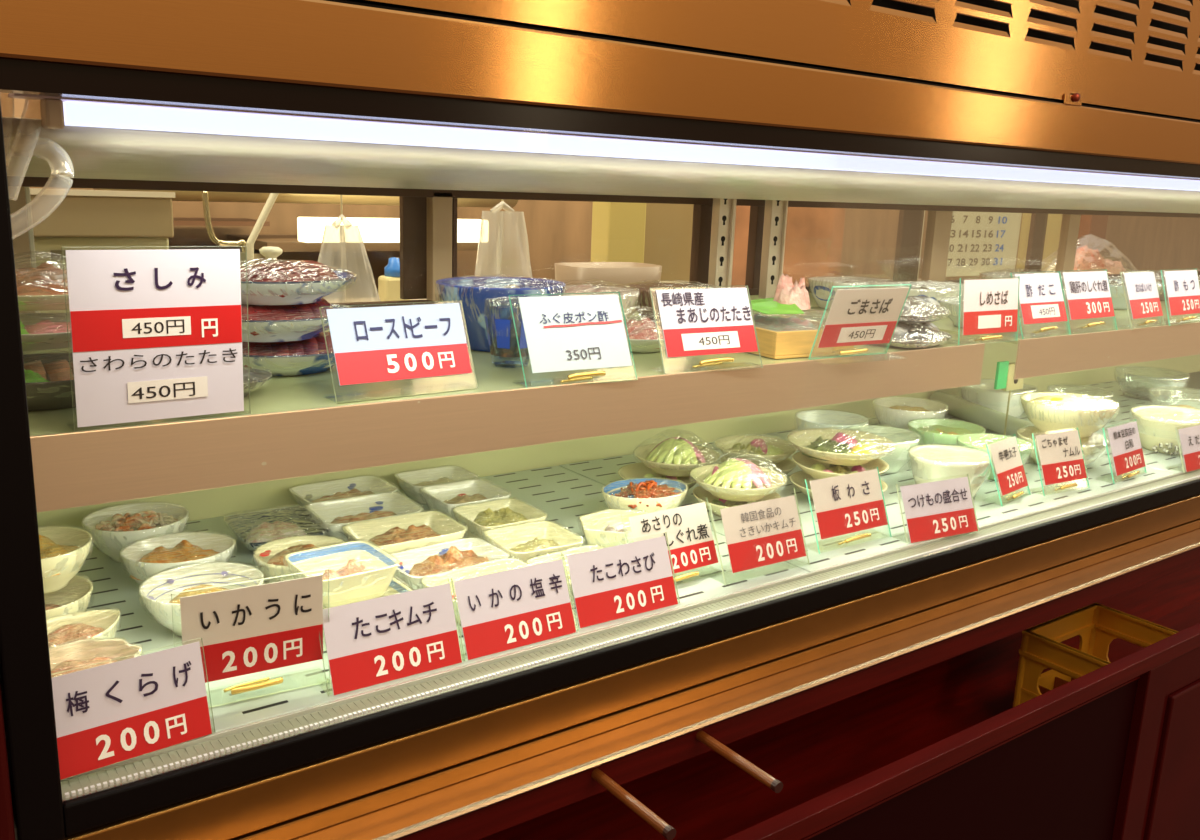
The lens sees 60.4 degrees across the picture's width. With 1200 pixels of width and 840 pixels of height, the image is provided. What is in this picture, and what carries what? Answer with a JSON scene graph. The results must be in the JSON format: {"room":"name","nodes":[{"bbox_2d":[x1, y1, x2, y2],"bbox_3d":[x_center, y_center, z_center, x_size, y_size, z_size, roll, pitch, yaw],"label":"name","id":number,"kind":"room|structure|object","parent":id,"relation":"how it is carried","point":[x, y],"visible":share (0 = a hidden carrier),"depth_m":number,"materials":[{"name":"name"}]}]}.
{"room":"food shop","nodes":[
{"label":"food shop","id":0,"kind":"room"},
{"bbox_2d":[0,93,1199,298],"bbox_3d":[0.162,-0.806,3.088,9.000,2.900,0.080,-7,16,-35],"label":"wall","id":1,"kind":"structure","parent":0,"point":[557,231],"depth_m":2.87,"materials":[{"name":"beige paint"}]},
{"bbox_2d":[93,188,517,207],"bbox_3d":[-0.608,-0.529,2.303,0.950,0.090,0.090,-7,16,-35],"label":"duct","id":2,"kind":"object","parent":1,"relation":"attached to","point":[179,195],"visible":0.21,"depth_m":2.26,"materials":[{"name":"beige"}]},
{"bbox_2d":[227,217,488,251],"bbox_3d":[-0.556,-0.440,2.403,0.530,0.072,0.300,-7,16,-35],"label":"wall lamp","id":3,"kind":"object","parent":1,"relation":"attached to","point":[378,234],"visible":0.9,"depth_m":2.25,"materials":[{"name":"beige"}]},
{"bbox_2d":[591,202,645,262],"bbox_3d":[0.036,-0.351,2.103,0.095,0.240,0.060,-7,16,-35],"label":"wall","id":4,"kind":"structure","parent":0,"point":[618,228],"depth_m":2.07,"materials":[{"name":"yellow paint"}]},
{"bbox_2d":[644,203,693,280],"bbox_3d":[0.123,-0.388,2.235,0.175,0.260,0.060,-7,16,-35],"label":"wall","id":5,"kind":"structure","parent":0,"point":[668,227],"depth_m":2.22,"materials":[{"name":"brown paint"}]},
{"bbox_2d":[731,205,845,287],"bbox_3d":[0.464,-0.465,2.604,0.420,0.270,0.030,-7,16,-35],"label":"wall","id":6,"kind":"structure","parent":0,"point":[814,236],"depth_m":2.63,"materials":[{"name":"beige paint"}]},
{"bbox_2d":[1016,213,1062,272],"bbox_3d":[1.254,-0.520,3.002,0.250,0.260,0.050,-7,16,-35],"label":"wall","id":7,"kind":"structure","parent":0,"point":[1054,221],"depth_m":3.01,"materials":[{"name":"yellow"}]},
{"bbox_3d":[1.422,1.075,1.655,9.000,0.040,5.400,-7,16,-35],"label":"floor","id":8,"kind":"structure","parent":0,"visible":0},
{"bbox_2d":[34,237,168,312],"bbox_3d":[-1.144,0.310,1.707,0.762,1.240,0.504,-7,16,-35],"label":"refrigerator","id":9,"kind":"object","parent":8,"relation":"on","point":[47,249],"visible":0.08,"depth_m":1.53,"materials":[{"name":"beige paint"}]},
{"bbox_2d":[30,188,174,236],"bbox_3d":[-1.087,-0.318,1.523,0.768,0.068,0.446,-7,16,-35],"label":"box","id":10,"kind":"object","parent":9,"relation":"on","point":[82,213],"visible":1,"depth_m":1.52,"materials":[{"name":"beige cardboard"}]},
{"bbox_2d":[0,0,1199,839],"bbox_3d":[0.642,0.129,1.759,3.850,1.700,0.768,-7,16,-35],"label":"display case","id":11,"kind":"object","parent":8,"relation":"on","point":[871,697],"visible":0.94,"depth_m":1.07,"materials":[{"name":"gold metal"}]},
{"bbox_2d":[0,93,73,238],"bbox_3d":[-0.393,-0.169,0.703,0.059,0.102,0.026,-7,16,-35],"label":"hose","id":12,"kind":"object","parent":11,"relation":"hanging from","point":[11,153],"visible":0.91,"depth_m":0.71,"materials":[{"name":"plastic"}]},
{"bbox_2d":[76,465,808,732],"bbox_3d":[-0.268,0.175,1.194,0.886,0.006,0.545,-7,16,-35],"label":"tray","id":13,"kind":"object","parent":11,"relation":"on","point":[564,495],"visible":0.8,"depth_m":1.12,"materials":[{"name":"metal"}]},
{"bbox_2d":[44,575,92,619],"bbox_3d":[-0.539,0.185,0.982,0.106,0.049,0.106,-7,16,-35],"label":"bowl","id":14,"kind":"object","parent":13,"relation":"on","point":[75,597],"visible":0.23,"depth_m":1.01,"materials":[{"name":"beige ceramic"}]},
{"bbox_2d":[38,526,91,593],"bbox_3d":[-0.535,0.135,0.976,0.102,0.045,0.103,-7,16,-35],"label":"bowl","id":15,"kind":"object","parent":14,"relation":"on","point":[64,551],"visible":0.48,"depth_m":0.97,"materials":[{"name":"beige ceramic"}]},
{"bbox_2d":[46,609,119,647],"bbox_3d":[-0.471,0.203,0.922,0.068,0.045,0.093,9,14,28],"label":"bowl","id":16,"kind":"object","parent":13,"relation":"on","point":[95,624],"visible":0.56,"depth_m":0.93,"materials":[{"name":"beige ceramic"}]},
{"bbox_2d":[49,639,141,677],"bbox_3d":[-0.429,0.219,0.854,0.096,0.048,0.087,-7,16,-35],"label":"bowl","id":17,"kind":"object","parent":13,"relation":"on","point":[85,652],"visible":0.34,"depth_m":0.88,"materials":[{"name":"beige ceramic"}]},
{"bbox_2d":[51,638,214,779],"bbox_3d":[-0.365,0.220,0.797,0.121,0.076,0.034,-9,17,-39],"label":"price card","id":18,"kind":"object","parent":13,"relation":"on","point":[115,712],"visible":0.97,"depth_m":0.79,"materials":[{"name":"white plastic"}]},
{"bbox_2d":[82,502,188,561],"bbox_3d":[-0.543,0.131,1.208,0.117,0.054,0.112,-7,16,-35],"label":"bowl","id":19,"kind":"object","parent":13,"relation":"on","point":[112,529],"visible":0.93,"depth_m":1.20,"materials":[{"name":"white ceramic"}]},
{"bbox_2d":[120,532,234,584],"bbox_3d":[-0.456,0.158,1.118,0.119,0.048,0.100,-5,14,-28],"label":"bowl","id":20,"kind":"object","parent":13,"relation":"on","point":[143,559],"visible":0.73,"depth_m":1.12,"materials":[{"name":"white ceramic"}]},
{"bbox_2d":[139,562,263,635],"bbox_3d":[-0.395,0.181,1.025,0.119,0.048,0.113,-7,16,-35],"label":"bowl","id":21,"kind":"object","parent":13,"relation":"on","point":[155,591],"visible":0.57,"depth_m":1.05,"materials":[{"name":"white ceramic"}]},
{"bbox_2d":[171,568,329,707],"bbox_3d":[-0.300,0.184,0.886,0.128,0.110,0.041,-6,15,-31],"label":"price card","id":22,"kind":"object","parent":13,"relation":"on","point":[257,628],"visible":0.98,"depth_m":0.87,"materials":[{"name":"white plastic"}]},
{"bbox_2d":[223,504,329,553],"bbox_3d":[-0.399,0.134,1.268,0.106,0.032,0.123,-6,15,-32],"label":"plate","id":23,"kind":"object","parent":13,"relation":"on","point":[255,529],"visible":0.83,"depth_m":1.26,"materials":[{"name":"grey ceramic"}]},
{"bbox_2d":[253,535,343,583],"bbox_3d":[-0.324,0.161,1.122,0.104,0.049,0.100,-7,16,-35],"label":"bowl","id":24,"kind":"object","parent":13,"relation":"on","point":[269,557],"visible":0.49,"depth_m":1.12,"materials":[{"name":"beige ceramic"}]},
{"bbox_2d":[289,476,397,508],"bbox_3d":[-0.347,0.106,1.397,0.133,0.034,0.094,-8,16,-37],"label":"rectangular dish","id":25,"kind":"object","parent":13,"relation":"on","point":[306,494],"visible":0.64,"depth_m":1.42,"materials":[{"name":"white ceramic"}]},
{"bbox_2d":[306,492,422,541],"bbox_3d":[-0.299,0.126,1.309,0.133,0.038,0.103,-6,15,-33],"label":"rectangular dish","id":26,"kind":"object","parent":13,"relation":"on","point":[333,514],"visible":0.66,"depth_m":1.33,"materials":[{"name":"white ceramic"}]},
{"bbox_2d":[323,577,412,608],"bbox_3d":[-0.239,0.190,1.037,0.097,0.037,0.095,-8,16,-37],"label":"square dish","id":27,"kind":"object","parent":13,"relation":"on","point":[395,584],"visible":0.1,"depth_m":1.07,"materials":[{"name":"beige ceramic"}]},
{"bbox_2d":[285,540,398,607],"bbox_3d":[-0.262,0.156,1.044,0.096,0.037,0.094,-8,16,-37],"label":"square dish","id":28,"kind":"object","parent":27,"relation":"on","point":[359,568],"visible":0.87,"depth_m":1.04,"materials":[{"name":"beige ceramic"}]},
{"bbox_2d":[319,578,464,696],"bbox_3d":[-0.189,0.196,0.938,0.133,0.075,0.034,-7,16,-34],"label":"price card","id":29,"kind":"object","parent":13,"relation":"on","point":[379,640],"visible":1,"depth_m":0.93,"materials":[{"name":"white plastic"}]},
{"bbox_2d":[342,511,465,553],"bbox_3d":[-0.233,0.144,1.226,0.135,0.043,0.096,-7,16,-34],"label":"rectangular dish","id":30,"kind":"object","parent":13,"relation":"on","point":[394,534],"visible":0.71,"depth_m":1.23,"materials":[{"name":"beige ceramic"}]},
{"bbox_2d":[395,466,477,503],"bbox_3d":[-0.234,0.093,1.475,0.107,0.033,0.082,-7,16,-35],"label":"rectangular dish","id":31,"kind":"object","parent":13,"relation":"on","point":[411,483],"visible":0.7,"depth_m":1.49,"materials":[{"name":"white ceramic"}]},
{"bbox_2d":[389,538,508,589],"bbox_3d":[-0.173,0.162,1.159,0.134,0.042,0.086,-8,16,-38],"label":"rectangular dish","id":32,"kind":"object","parent":13,"relation":"on","point":[414,565],"visible":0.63,"depth_m":1.16,"materials":[{"name":"white ceramic"}]},
{"bbox_2d":[421,479,509,520],"bbox_3d":[-0.182,0.111,1.390,0.102,0.039,0.096,-7,16,-35],"label":"rectangular dish","id":33,"kind":"object","parent":13,"relation":"on","point":[443,498],"visible":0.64,"depth_m":1.41,"materials":[{"name":"white ceramic"}]},
{"bbox_2d":[421,558,530,624],"bbox_3d":[-0.121,0.182,1.090,0.128,0.038,0.084,-9,17,-39],"label":"rectangular dish","id":34,"kind":"object","parent":13,"relation":"on","point":[499,565],"visible":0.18,"depth_m":1.12,"materials":[{"name":"beige ceramic"}]},
{"bbox_2d":[452,498,546,541],"bbox_3d":[-0.128,0.130,1.307,0.100,0.043,0.097,-7,16,-35],"label":"rectangular dish","id":35,"kind":"object","parent":13,"relation":"on","point":[477,518],"visible":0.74,"depth_m":1.30,"materials":[{"name":"beige ceramic"}]},
{"bbox_2d":[448,555,578,660],"bbox_3d":[-0.083,0.183,1.014,0.131,0.074,0.036,-7,16,-34],"label":"price card","id":36,"kind":"object","parent":13,"relation":"on","point":[518,607],"visible":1,"depth_m":1.01,"materials":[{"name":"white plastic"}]},
{"bbox_2d":[484,521,582,562],"bbox_3d":[-0.080,0.153,1.223,0.100,0.039,0.094,-6,15,-32],"label":"rectangular dish","id":37,"kind":"object","parent":13,"relation":"on","point":[523,542],"visible":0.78,"depth_m":1.24,"materials":[{"name":"beige ceramic"}]},
{"bbox_2d":[579,509,646,547],"bbox_3d":[0.020,0.142,1.289,0.114,0.039,0.082,-10,18,-43],"label":"dish","id":38,"kind":"object","parent":13,"relation":"on","point":[605,527],"visible":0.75,"depth_m":1.30,"materials":[{"name":"beige ceramic"}]},
{"bbox_2d":[561,532,679,627],"bbox_3d":[0.024,0.169,1.094,0.136,0.074,0.034,-7,15,-34],"label":"price card","id":39,"kind":"object","parent":13,"relation":"on","point":[629,579],"visible":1,"depth_m":1.09,"materials":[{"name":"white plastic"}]},
{"bbox_2d":[602,478,687,512],"bbox_3d":[0.061,0.108,1.407,0.129,0.056,0.098,-10,17,-42],"label":"bowl","id":40,"kind":"object","parent":13,"relation":"on","point":[649,495],"visible":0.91,"depth_m":1.38,"materials":[{"name":"beige ceramic"}]},
{"bbox_2d":[620,497,723,582],"bbox_3d":[0.086,0.144,1.186,0.129,0.086,0.044,-7,16,-36],"label":"price card","id":41,"kind":"object","parent":13,"relation":"on","point":[687,528],"visible":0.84,"depth_m":1.19,"materials":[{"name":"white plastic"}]},
{"bbox_2d":[709,488,809,584],"bbox_3d":[0.191,0.137,1.226,0.135,0.090,0.038,-7,15,-34],"label":"price card","id":42,"kind":"object","parent":13,"relation":"on","point":[763,533],"visible":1,"depth_m":1.22,"materials":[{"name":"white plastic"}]},
{"bbox_2d":[23,310,984,512],"bbox_3d":[-0.104,-0.059,1.290,1.312,0.060,0.440,-7,16,-35],"label":"display shelf","id":43,"kind":"object","parent":11,"relation":"attached to","point":[295,426],"visible":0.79,"depth_m":1.01,"materials":[{"name":"yellow wood"}]},
{"bbox_2d":[23,353,75,410],"bbox_3d":[-0.491,-0.041,0.903,0.180,0.049,0.154,-7,16,-35],"label":"plastic container","id":44,"kind":"object","parent":43,"relation":"on","point":[48,380],"visible":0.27,"depth_m":0.87,"materials":[{"name":"grey"}]},
{"bbox_2d":[19,313,71,350],"bbox_3d":[-0.497,-0.083,0.897,0.163,0.032,0.143,-7,16,-35],"label":"plate","id":45,"kind":"object","parent":44,"relation":"on","point":[39,331],"visible":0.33,"depth_m":0.87,"materials":[{"name":"beige"}]},
{"bbox_2d":[15,262,68,310],"bbox_3d":[-0.492,-0.124,0.900,0.160,0.048,0.136,-7,16,-35],"label":"plate","id":46,"kind":"object","parent":45,"relation":"on","point":[40,288],"visible":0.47,"depth_m":0.87,"materials":[{"name":"food"}]},
{"bbox_2d":[62,246,250,431],"bbox_3d":[-0.359,-0.070,0.837,0.137,0.143,0.040,-8,16,-36],"label":"price card","id":47,"kind":"object","parent":43,"relation":"on","point":[156,334],"visible":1,"depth_m":0.82,"materials":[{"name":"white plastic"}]},
{"bbox_2d":[242,331,335,375],"bbox_3d":[-0.336,-0.074,1.100,0.180,0.038,0.163,-7,16,-35],"label":"plate","id":48,"kind":"object","parent":43,"relation":"on","point":[308,356],"visible":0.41,"depth_m":1.05,"materials":[{"name":"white ceramic"}]},
{"bbox_2d":[241,298,350,341],"bbox_3d":[-0.344,-0.107,1.077,0.164,0.038,0.181,11,15,33],"label":"plate","id":49,"kind":"object","parent":48,"relation":"on","point":[266,323],"visible":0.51,"depth_m":1.03,"materials":[{"name":"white ceramic"}]},
{"bbox_2d":[240,260,355,304],"bbox_3d":[-0.338,-0.147,1.073,0.163,0.043,0.180,5,13,13],"label":"plate","id":50,"kind":"object","parent":49,"relation":"on","point":[299,281],"visible":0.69,"depth_m":1.03,"materials":[{"name":"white ceramic"}]},
{"bbox_2d":[319,300,477,403],"bbox_3d":[-0.191,-0.068,0.992,0.151,0.086,0.035,-8,16,-38],"label":"price card","id":51,"kind":"object","parent":43,"relation":"on","point":[386,343],"visible":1,"depth_m":0.99,"materials":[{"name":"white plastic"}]},
{"bbox_2d":[436,277,565,351],"bbox_3d":[-0.124,-0.136,1.289,0.168,0.090,0.151,-7,16,-35],"label":"bowl","id":52,"kind":"object","parent":43,"relation":"on","point":[473,292],"visible":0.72,"depth_m":1.23,"materials":[{"name":"ceramic"}]},
{"bbox_2d":[485,298,528,367],"bbox_3d":[-0.101,-0.101,1.168,0.057,0.077,0.066,14,17,42],"label":"glass cup","id":53,"kind":"object","parent":43,"relation":"on","point":[501,333],"visible":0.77,"depth_m":1.16,"materials":[{"name":"clear glass"}]},
{"bbox_2d":[509,292,636,387],"bbox_3d":[-0.025,-0.085,1.086,0.136,0.091,0.048,-6,15,-32],"label":"price card","id":54,"kind":"object","parent":43,"relation":"on","point":[578,332],"visible":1,"depth_m":1.08,"materials":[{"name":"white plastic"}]},
{"bbox_2d":[624,317,665,352],"bbox_3d":[0.053,-0.118,1.319,0.123,0.056,0.106,-7,16,-35],"label":"bowl","id":55,"kind":"object","parent":43,"relation":"on","point":[643,337],"visible":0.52,"depth_m":1.29,"materials":[{"name":"white"}]},
{"bbox_2d":[626,283,719,326],"bbox_3d":[0.110,-0.173,1.535,0.151,0.070,0.140,-7,16,-35],"label":"plate","id":56,"kind":"object","parent":43,"relation":"on","point":[643,304],"visible":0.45,"depth_m":1.50,"materials":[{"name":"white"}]},
{"bbox_2d":[649,285,762,373],"bbox_3d":[0.126,-0.105,1.190,0.142,0.094,0.043,-6,15,-32],"label":"price card","id":57,"kind":"object","parent":43,"relation":"on","point":[695,322],"visible":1,"depth_m":1.19,"materials":[{"name":"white paper"}]},
{"bbox_2d":[748,274,853,358],"bbox_3d":[0.238,-0.144,1.370,0.132,0.097,0.156,-5,15,-30],"label":"wooden box","id":58,"kind":"object","parent":43,"relation":"on","point":[779,336],"visible":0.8,"depth_m":1.34,"materials":[{"name":"brown wood"}]},
{"bbox_2d":[808,284,911,359],"bbox_3d":[0.329,-0.123,1.297,0.139,0.094,0.040,-6,15,-32],"label":"price card","id":59,"kind":"object","parent":43,"relation":"on","point":[855,316],"visible":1,"depth_m":1.29,"materials":[{"name":"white paper"}]},
{"bbox_2d":[873,322,951,348],"bbox_3d":[0.434,-0.125,1.465,0.107,0.032,0.140,13,17,40],"label":"pack","id":60,"kind":"object","parent":43,"relation":"on","point":[926,334],"visible":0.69,"depth_m":1.42,"materials":[{"name":"grey metal"}]},
{"bbox_2d":[898,296,950,322],"bbox_3d":[0.438,-0.161,1.471,0.103,0.031,0.127,13,17,40],"label":"pack","id":61,"kind":"object","parent":60,"relation":"on","point":[917,309],"visible":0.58,"depth_m":1.43,"materials":[{"name":"grey"}]},
{"bbox_2d":[958,276,1019,344],"bbox_3d":[0.562,-0.161,1.500,0.134,0.095,0.040,-6,15,-33],"label":"price card","id":62,"kind":"object","parent":43,"relation":"on","point":[989,305],"visible":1,"depth_m":1.49,"materials":[{"name":"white paper"}]},
{"bbox_2d":[2,117,1199,213],"bbox_3d":[0.915,-0.366,1.715,3.360,0.040,0.146,-7,16,-35],"label":"hood","id":63,"kind":"object","parent":11,"relation":"attached to","point":[94,152],"depth_m":0.95,"materials":[{"name":"silver metal"}]},
{"bbox_2d":[8,93,1199,190],"bbox_3d":[0.968,-0.374,1.648,3.350,0.022,0.030,-7,16,-35],"label":"lamp","id":64,"kind":"object","parent":11,"relation":"attached to","point":[70,122],"depth_m":0.89,"materials":[{"name":"white"}]},
{"bbox_2d":[61,470,1199,800],"bbox_3d":[0.964,0.102,1.725,3.363,0.002,0.030,-7,16,-35],"label":"grille","id":65,"kind":"object","parent":11,"relation":"attached to","point":[219,756],"depth_m":0.98,"materials":[{"name":"grey plastic"}]},
{"bbox_2d":[559,417,1172,571],"bbox_3d":[0.456,0.085,1.712,0.897,0.006,0.545,-7,16,-35],"label":"tray","id":66,"kind":"object","parent":11,"relation":"on","point":[988,508],"visible":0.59,"depth_m":1.57,"materials":[{"name":"metal"}]},
{"bbox_2d":[618,462,696,489],"bbox_3d":[0.090,0.092,1.546,0.127,0.026,0.132,8,14,23],"label":"plate","id":67,"kind":"object","parent":66,"relation":"on","point":[635,470],"visible":0.28,"depth_m":1.57,"materials":[{"name":"beige ceramic"}]},
{"bbox_2d":[634,437,718,476],"bbox_3d":[0.116,0.045,1.553,0.130,0.063,0.135,14,17,42],"label":"plate","id":68,"kind":"object","parent":67,"relation":"on","point":[673,456],"visible":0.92,"depth_m":1.53,"materials":[{"name":"beige ceramic"}]},
{"bbox_2d":[693,486,781,517],"bbox_3d":[0.192,0.118,1.450,0.123,0.026,0.128,-4,14,-26],"label":"plate","id":69,"kind":"object","parent":66,"relation":"on","point":[699,492],"visible":0.27,"depth_m":1.45,"materials":[{"name":"beige ceramic"}]},
{"bbox_2d":[690,458,786,500],"bbox_3d":[0.194,0.072,1.442,0.138,0.065,0.133,-2,13,-16],"label":"plate","id":70,"kind":"object","parent":69,"relation":"on","point":[733,479],"visible":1,"depth_m":1.42,"materials":[{"name":"beige ceramic"}]},
{"bbox_2d":[720,455,795,475],"bbox_3d":[0.250,0.078,1.634,0.119,0.026,0.124,5,13,13],"label":"plate","id":71,"kind":"object","parent":66,"relation":"on","point":[787,465],"visible":0.07,"depth_m":1.65,"materials":[{"name":"beige ceramic"}]},
{"bbox_2d":[715,435,796,466],"bbox_3d":[0.246,0.044,1.625,0.130,0.042,0.135,14,17,42],"label":"plate","id":72,"kind":"object","parent":71,"relation":"on","point":[763,451],"visible":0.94,"depth_m":1.63,"materials":[{"name":"beige ceramic"}]},
{"bbox_2d":[795,410,867,430],"bbox_3d":[0.404,0.024,1.810,0.132,0.065,0.126,-7,16,-35],"label":"bowl","id":73,"kind":"object","parent":66,"relation":"on","point":[809,419],"visible":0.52,"depth_m":1.85,"materials":[{"name":"white ceramic"}]},
{"bbox_2d":[789,470,887,499],"bbox_3d":[0.354,0.104,1.537,0.144,0.026,0.138,1,13,-6],"label":"plate","id":74,"kind":"object","parent":66,"relation":"on","point":[798,478],"visible":0.03,"depth_m":1.56,"materials":[{"name":"beige ceramic"}]},
{"bbox_2d":[792,451,888,479],"bbox_3d":[0.359,0.075,1.546,0.142,0.026,0.148,3,13,3],"label":"plate","id":75,"kind":"object","parent":74,"relation":"on","point":[817,470],"visible":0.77,"depth_m":1.55,"materials":[{"name":"beige ceramic"}]},
{"bbox_2d":[787,429,894,464],"bbox_3d":[0.363,0.037,1.555,0.168,0.041,0.161,-10,18,-43],"label":"plate","id":76,"kind":"object","parent":75,"relation":"on","point":[829,446],"visible":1,"depth_m":1.55,"materials":[{"name":"beige ceramic"}]},
{"bbox_2d":[805,467,891,553],"bbox_3d":[0.326,0.116,1.339,0.135,0.090,0.041,-7,15,-34],"label":"price card","id":77,"kind":"object","parent":66,"relation":"on","point":[854,502],"visible":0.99,"depth_m":1.34,"materials":[{"name":"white paper"}]},
{"bbox_2d":[845,425,919,473],"bbox_3d":[0.465,0.051,1.708,0.127,0.063,0.122,-7,16,-35],"label":"bowl","id":78,"kind":"object","parent":66,"relation":"on","point":[903,440],"visible":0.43,"depth_m":1.70,"materials":[{"name":"white ceramic"}]},
{"bbox_2d":[873,397,947,430],"bbox_3d":[0.588,-0.003,1.962,0.148,0.063,0.136,-7,16,-35],"label":"bowl","id":79,"kind":"object","parent":66,"relation":"on","point":[896,412],"visible":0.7,"depth_m":1.94,"materials":[{"name":"white ceramic"}]},
{"bbox_2d":[896,474,978,543],"bbox_3d":[0.456,0.119,1.386,0.134,0.074,0.034,-5,15,-29],"label":"price card","id":80,"kind":"object","parent":66,"relation":"on","point":[944,508],"visible":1,"depth_m":1.38,"materials":[{"name":"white paper"}]},
{"bbox_2d":[908,418,984,445],"bbox_3d":[0.611,0.035,1.826,0.139,0.053,0.131,-7,16,-35],"label":"bowl","id":81,"kind":"object","parent":66,"relation":"on","point":[931,431],"visible":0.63,"depth_m":1.82,"materials":[{"name":"green ceramic"}]},
{"bbox_2d":[909,445,992,497],"bbox_3d":[0.534,0.081,1.579,0.132,0.065,0.123,-7,16,-35],"label":"bowl","id":82,"kind":"object","parent":66,"relation":"on","point":[929,463],"visible":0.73,"depth_m":1.56,"materials":[{"name":"beige ceramic"}]},
{"bbox_2d":[985,434,1030,505],"bbox_3d":[0.623,0.075,1.565,0.097,0.091,0.043,-10,18,-43],"label":"price card","id":83,"kind":"object","parent":66,"relation":"on","point":[1006,456],"visible":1,"depth_m":1.56,"materials":[{"name":"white paper"}]},
{"bbox_2d":[1032,427,1089,495],"bbox_3d":[0.729,0.066,1.623,0.111,0.093,0.042,-5,15,-30],"label":"price card","id":84,"kind":"object","parent":66,"relation":"on","point":[1061,456],"visible":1,"depth_m":1.62,"materials":[{"name":"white paper"}]},
{"bbox_2d":[1017,426,1108,465],"bbox_3d":[0.800,0.050,1.787,0.160,0.053,0.148,-7,16,-35],"label":"bowl","id":85,"kind":"object","parent":66,"relation":"on","point":[1093,446],"visible":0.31,"depth_m":1.77,"materials":[{"name":"beige ceramic"}]},
{"bbox_2d":[1020,392,1118,437],"bbox_3d":[0.811,-0.011,1.788,0.172,0.065,0.156,-7,16,-35],"label":"bowl","id":86,"kind":"object","parent":85,"relation":"on","point":[1052,412],"visible":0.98,"depth_m":1.74,"materials":[{"name":"beige ceramic"}]},
{"bbox_2d":[1102,419,1146,483],"bbox_3d":[0.877,0.052,1.715,0.122,0.089,0.039,-9,17,-39],"label":"price card","id":87,"kind":"object","parent":66,"relation":"on","point":[1125,443],"visible":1,"depth_m":1.71,"materials":[{"name":"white paper"}]},
{"bbox_2d":[804,297,1199,378],"bbox_3d":[1.323,-0.237,2.310,2.037,0.060,0.440,-7,16,-35],"label":"display shelf","id":88,"kind":"object","parent":11,"relation":"attached to","point":[1054,351],"visible":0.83,"depth_m":1.71,"materials":[{"name":"yellow wood"}]},
{"bbox_2d":[807,276,891,308],"bbox_3d":[0.457,-0.235,1.893,0.159,0.058,0.113,-7,16,-35],"label":"dish","id":89,"kind":"object","parent":88,"relation":"on","point":[820,287],"visible":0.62,"depth_m":1.86,"materials":[{"name":"white ceramic"}]},
{"bbox_2d":[1010,271,1070,338],"bbox_3d":[0.686,-0.179,1.598,0.129,0.098,0.040,-7,16,-35],"label":"price card","id":90,"kind":"object","parent":88,"relation":"on","point":[1041,297],"visible":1,"depth_m":1.60,"materials":[{"name":"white paper"}]},
{"bbox_2d":[1059,269,1117,334],"bbox_3d":[0.799,-0.193,1.679,0.142,0.098,0.039,-7,16,-35],"label":"price card","id":91,"kind":"object","parent":88,"relation":"on","point":[1088,294],"visible":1,"depth_m":1.68,"materials":[{"name":"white paper"}]},
{"bbox_2d":[1120,270,1164,329],"bbox_3d":[0.934,-0.207,1.768,0.124,0.095,0.040,-8,16,-38],"label":"price card","id":92,"kind":"object","parent":88,"relation":"on","point":[1142,290],"visible":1,"depth_m":1.76,"materials":[{"name":"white paper"}]},
{"bbox_2d":[1161,268,1199,325],"bbox_3d":[1.047,-0.221,1.845,0.135,0.096,0.037,-7,16,-36],"label":"price card","id":93,"kind":"object","parent":88,"relation":"on","point":[1183,288],"visible":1,"depth_m":1.84,"materials":[{"name":"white paper"}]},
{"bbox_2d":[943,379,1199,473],"bbox_3d":[1.185,-0.006,2.233,0.897,0.006,0.545,-7,16,-35],"label":"tray","id":94,"kind":"object","parent":11,"relation":"on","point":[1159,461],"visible":0.28,"depth_m":2.35,"materials":[{"name":"metal"}]},
{"bbox_2d":[930,391,1034,437],"bbox_3d":[0.764,-0.006,2.053,0.041,0.041,0.331,-1,13,-15],"label":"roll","id":95,"kind":"object","parent":94,"relation":"on","point":[990,419],"visible":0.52,"depth_m":2.04,"materials":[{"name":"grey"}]},
{"bbox_2d":[960,379,1036,417],"bbox_3d":[0.839,-0.044,2.180,0.148,0.065,0.132,-7,16,-35],"label":"bowl","id":96,"kind":"object","parent":94,"relation":"on","point":[984,393],"visible":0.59,"depth_m":2.13,"materials":[{"name":"white ceramic"}]},
{"bbox_2d":[1115,367,1188,400],"bbox_3d":[1.305,-0.085,2.445,0.174,0.063,0.156,-7,16,-35],"label":"bowl","id":97,"kind":"object","parent":94,"relation":"on","point":[1142,393],"visible":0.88,"depth_m":2.42,"materials":[{"name":"ceramic"}]},
{"bbox_2d":[1131,406,1199,455],"bbox_3d":[1.075,0.020,1.930,0.171,0.069,0.152,-7,16,-35],"label":"bowl","id":98,"kind":"object","parent":94,"relation":"on","point":[1156,425],"visible":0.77,"depth_m":1.90,"materials":[{"name":"beige ceramic"}]},
{"bbox_2d":[1012,603,1177,707],"bbox_3d":[1.049,0.556,2.082,0.293,0.235,0.303,-7,16,-35],"label":"crate","id":99,"kind":"object","parent":11,"relation":"on","point":[1096,625],"visible":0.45,"depth_m":2.15,"materials":[{"name":"yellow plastic"}]},
{"bbox_2d":[325,269,1199,302],"bbox_3d":[1.250,0.140,3.167,4.740,1.100,0.550,-7,16,-35],"label":"countertop","id":100,"kind":"structure","parent":8,"relation":"on","point":[371,299],"depth_m":2.10,"materials":[{"name":"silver metal"}]},
{"bbox_2d":[555,262,661,287],"bbox_3d":[0.015,-0.240,1.925,0.200,0.100,0.120,-7,16,-35],"label":"tub","id":101,"kind":"object","parent":100,"relation":"on","point":[611,274],"visible":0.29,"depth_m":1.87,"materials":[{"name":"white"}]},
{"bbox_2d":[945,211,1022,279],"bbox_3d":[1.016,-0.497,2.747,0.345,0.310,0.021,-7,16,-35],"label":"calendar","id":102,"kind":"object","parent":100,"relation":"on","point":[980,242],"visible":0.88,"depth_m":2.74,"materials":[{"name":"beige paper"}]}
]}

